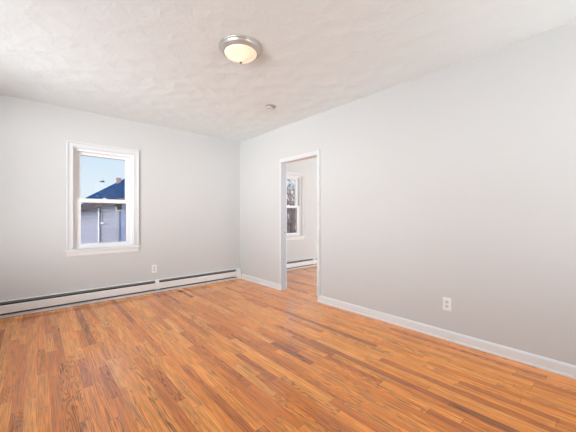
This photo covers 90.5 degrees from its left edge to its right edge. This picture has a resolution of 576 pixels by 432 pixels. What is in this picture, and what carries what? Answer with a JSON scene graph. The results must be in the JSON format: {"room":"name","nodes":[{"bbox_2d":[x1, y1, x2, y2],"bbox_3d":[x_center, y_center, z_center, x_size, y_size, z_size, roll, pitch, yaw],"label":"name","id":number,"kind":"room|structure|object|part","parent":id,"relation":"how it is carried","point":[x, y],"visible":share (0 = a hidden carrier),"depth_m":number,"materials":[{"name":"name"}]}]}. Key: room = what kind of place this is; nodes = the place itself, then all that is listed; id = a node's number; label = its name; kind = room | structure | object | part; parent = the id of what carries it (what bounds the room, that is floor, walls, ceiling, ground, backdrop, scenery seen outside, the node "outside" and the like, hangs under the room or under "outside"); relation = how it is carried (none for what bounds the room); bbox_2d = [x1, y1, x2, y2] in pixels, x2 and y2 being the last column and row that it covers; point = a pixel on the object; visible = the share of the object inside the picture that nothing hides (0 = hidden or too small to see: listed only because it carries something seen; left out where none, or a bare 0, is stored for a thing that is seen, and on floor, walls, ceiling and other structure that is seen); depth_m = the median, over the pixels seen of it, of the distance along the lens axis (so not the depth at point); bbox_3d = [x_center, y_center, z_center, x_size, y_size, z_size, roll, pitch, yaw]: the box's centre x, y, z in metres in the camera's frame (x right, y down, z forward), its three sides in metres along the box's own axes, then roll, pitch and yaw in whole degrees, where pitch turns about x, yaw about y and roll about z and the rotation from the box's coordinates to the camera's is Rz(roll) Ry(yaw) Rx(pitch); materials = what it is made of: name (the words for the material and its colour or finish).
{"room":"empty living room","nodes":[
{"label":"empty living room","id":0,"kind":"room"},
{"bbox_2d":[0,94,316,315],"bbox_3d":[-1.128,-0.121,5.157,7.620,2.500,0.160,0,0,-42],"label":"wall","id":1,"kind":"structure","parent":0,"point":[189,183],"depth_m":4.00,"materials":[{"name":"paint"}]},
{"bbox_2d":[65,140,139,256],"bbox_3d":[-2.507,-0.227,3.897,0.856,1.455,0.195,0,0,-42],"label":"window","id":2,"kind":"structure","parent":1,"relation":"in","point":[74,247],"depth_m":3.83,"materials":[{"name":"paint"}]},
{"bbox_3d":[-2.541,-0.519,3.935,0.620,0.675,0.038,0,0,-42],"label":"sash","id":3,"kind":"part","parent":2,"relation":"part of","materials":[{"name":"plastic"}]},
{"bbox_3d":[-2.525,-0.231,3.918,0.680,1.296,0.100,0,0,-42],"label":"frame","id":4,"kind":"part","parent":2,"relation":"part of","materials":[{"name":"plastic"}]},
{"bbox_3d":[-2.511,0.080,3.902,0.620,0.638,0.038,0,0,-42],"label":"sash","id":5,"kind":"part","parent":2,"relation":"part of","materials":[{"name":"plastic"}]},
{"bbox_2d":[114,204,121,209],"bbox_3d":[-2.385,-0.132,4.010,0.092,0.087,0.003,0,0,-42],"label":"window sticker","id":6,"kind":"object","parent":2,"relation":"attached to","point":[118,206],"visible":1,"depth_m":4.01,"materials":[{"name":"green"}]},
{"bbox_2d":[0,268,240,318],"bbox_3d":[-2.325,1.033,3.945,3.860,0.186,0.066,0,0,-42],"label":"baseboard heater","id":7,"kind":"object","parent":1,"relation":"attached to","point":[11,306],"visible":1,"depth_m":3.83,"materials":[{"name":"metal"}]},
{"bbox_2d":[152,264,156,272],"bbox_3d":[-2.001,0.779,4.270,0.073,0.119,0.009,0,0,-42],"label":"wall outlet","id":8,"kind":"object","parent":1,"relation":"attached to","point":[154,267],"visible":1,"depth_m":4.27,"materials":[{"name":"plastic"}]},
{"bbox_2d":[287,171,305,239],"bbox_3d":[0.011,-0.227,6.130,0.856,1.455,0.195,0,0,-42],"label":"window","id":9,"kind":"structure","parent":1,"relation":"in","point":[299,178],"depth_m":6.32,"materials":[{"name":"paint"}]},
{"bbox_3d":[-0.022,-0.519,6.168,0.620,0.675,0.038,0,0,-42],"label":"sash","id":10,"kind":"part","parent":9,"relation":"part of","materials":[{"name":"plastic"}]},
{"bbox_3d":[0.007,0.080,6.135,0.620,0.638,0.038,0,0,-42],"label":"sash","id":11,"kind":"part","parent":9,"relation":"part of","materials":[{"name":"plastic"}]},
{"bbox_3d":[-0.007,-0.231,6.151,0.680,1.296,0.100,0,0,-42],"label":"frame","id":12,"kind":"part","parent":9,"relation":"part of","materials":[{"name":"plastic"}]},
{"bbox_2d":[287,257,316,270],"bbox_3d":[0.444,1.033,6.399,3.260,0.186,0.066,0,0,-42],"label":"baseboard heater","id":13,"kind":"object","parent":1,"relation":"attached to","point":[294,264],"visible":0.38,"depth_m":6.27,"materials":[{"name":"metal"}]},
{"bbox_3d":[0.444,1.113,6.399,3.260,0.024,0.059,0,0,-42],"label":"rail","id":14,"kind":"part","parent":13,"relation":"part of","materials":[{"name":"metal"}]},
{"bbox_2d":[0,266,575,431],"bbox_3d":[0.916,1.154,2.852,7.620,0.050,6.320,0,0,-42],"label":"floor","id":15,"kind":"structure","parent":0,"point":[236,355],"depth_m":2.02,"materials":[{"name":"brown wood"}]},
{"bbox_2d":[0,0,575,157],"bbox_3d":[0.916,-1.401,2.852,7.620,0.060,6.320,0,0,-42],"label":"ceiling","id":16,"kind":"structure","parent":0,"point":[162,63],"depth_m":2.33,"materials":[{"name":"white paint"}]},
{"bbox_2d":[219,34,261,63],"bbox_3d":[-0.384,-1.306,2.320,0.348,0.130,0.348,0,0,-42],"label":"ceiling light","id":17,"kind":"object","parent":16,"relation":"attached to","point":[242,49],"visible":1,"depth_m":2.23,"materials":[{"name":"beige glass"}]},
{"bbox_3d":[-0.384,-1.293,2.320,0.261,0.081,0.261,0,0,-42],"label":"lamp shade","id":18,"kind":"part","parent":17,"relation":"part of","materials":[{"name":"beige glass"}]},
{"bbox_2d":[266,104,275,108],"bbox_3d":[-0.216,-1.359,3.541,0.126,0.024,0.128,0,0,-42],"label":"smoke detector","id":19,"kind":"object","parent":16,"relation":"attached to","point":[268,106],"visible":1,"depth_m":3.52,"materials":[{"name":"plastic"}]},
{"bbox_2d":[240,20,575,365],"bbox_3d":[1.140,-0.121,3.051,0.100,2.500,6.000,0,0,-42],"label":"wall","id":20,"kind":"structure","parent":0,"point":[457,182],"depth_m":2.56,"materials":[{"name":"paint"}]},
{"bbox_2d":[280,149,320,295],"bbox_3d":[0.181,0.120,4.120,0.148,2.017,0.882,0,0,-42],"label":"door frame","id":21,"kind":"structure","parent":20,"relation":"in","point":[283,162],"depth_m":4.38,"materials":[{"name":"paint"}]},
{"bbox_3d":[-0.117,0.076,4.389,0.006,1.929,0.033,0,0,-42],"label":"casing","id":22,"kind":"part","parent":21,"relation":"part of","materials":[{"name":"paint"}]},
{"bbox_3d":[-0.043,0.121,4.473,0.016,2.015,0.056,0,0,-42],"label":"casing","id":23,"kind":"part","parent":21,"relation":"part of","materials":[{"name":"paint"}]},
{"bbox_3d":[0.147,-0.859,4.090,0.007,0.059,0.766,0,0,-42],"label":"head casing","id":24,"kind":"part","parent":21,"relation":"part of","materials":[{"name":"paint"}]},
{"bbox_3d":[0.406,0.076,3.780,0.032,1.929,0.041,0,0,-42],"label":"casing","id":25,"kind":"part","parent":21,"relation":"part of","materials":[{"name":"paint"}]},
{"bbox_2d":[241,274,575,378],"bbox_3d":[1.118,1.085,2.986,0.020,0.088,5.932,0,0,-42],"label":"baseboard","id":26,"kind":"structure","parent":20,"relation":"attached to","point":[558,367],"depth_m":2.55,"materials":[{"name":"paint"}]},
{"bbox_2d":[443,297,450,310],"bbox_3d":[1.456,0.801,2.613,0.009,0.119,0.073,0,0,-42],"label":"wall outlet","id":27,"kind":"object","parent":20,"relation":"attached to","point":[446,301],"visible":1,"depth_m":2.61,"materials":[{"name":"plastic"}]},
{"label":"outside","id":28,"kind":"structure","parent":0,"visible":0},
{"bbox_3d":[-20.041,4.229,41.940,100.000,0.200,79.700,0,0,-42],"label":"ground","id":29,"kind":"structure","parent":28,"visible":0},
{"bbox_2d":[81,197,124,243],"bbox_3d":[-7.287,1.319,14.290,9.000,5.620,8.600,0,0,-42],"label":"house","id":30,"kind":"structure","parent":29,"relation":"on","point":[100,223],"depth_m":9.75,"materials":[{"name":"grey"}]},
{"bbox_2d":[81,178,124,204],"bbox_3d":[-11.305,-0.101,25.409,12.060,8.460,12.030,0,0,-42],"label":"roof","id":31,"kind":"structure","parent":30,"relation":"attached to","point":[117,190],"depth_m":18.79,"materials":[{"name":"blue"}]},
{"bbox_2d":[287,180,295,232],"bbox_3d":[0.540,0.919,15.269,2.927,6.534,3.622,0,0,-30],"label":"bare tree","id":32,"kind":"object","parent":29,"relation":"on","point":[293,221],"visible":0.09,"depth_m":14.89,"materials":[{"name":"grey plant"}]},
{"bbox_2d":[287,189,295,232],"bbox_3d":[0.052,0.706,22.423,3.666,6.948,4.220,0,0,-20],"label":"bare tree","id":33,"kind":"object","parent":29,"relation":"on","point":[289,224],"visible":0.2,"depth_m":22.29,"materials":[{"name":"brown plant"}]},
{"bbox_2d":[287,190,295,232],"bbox_3d":[0.044,0.630,29.714,3.704,7.103,4.410,0,0,-8],"label":"bare tree","id":34,"kind":"object","parent":29,"relation":"on","point":[287,190],"visible":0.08,"depth_m":29.59,"materials":[{"name":"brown plant"}]},
{"bbox_2d":[287,201,295,232],"bbox_3d":[0.154,0.929,40.265,8.600,6.400,6.800,0,0,-42],"label":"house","id":35,"kind":"structure","parent":29,"relation":"on","point":[292,201],"depth_m":36.98,"materials":[{"name":"white"}]}
]}

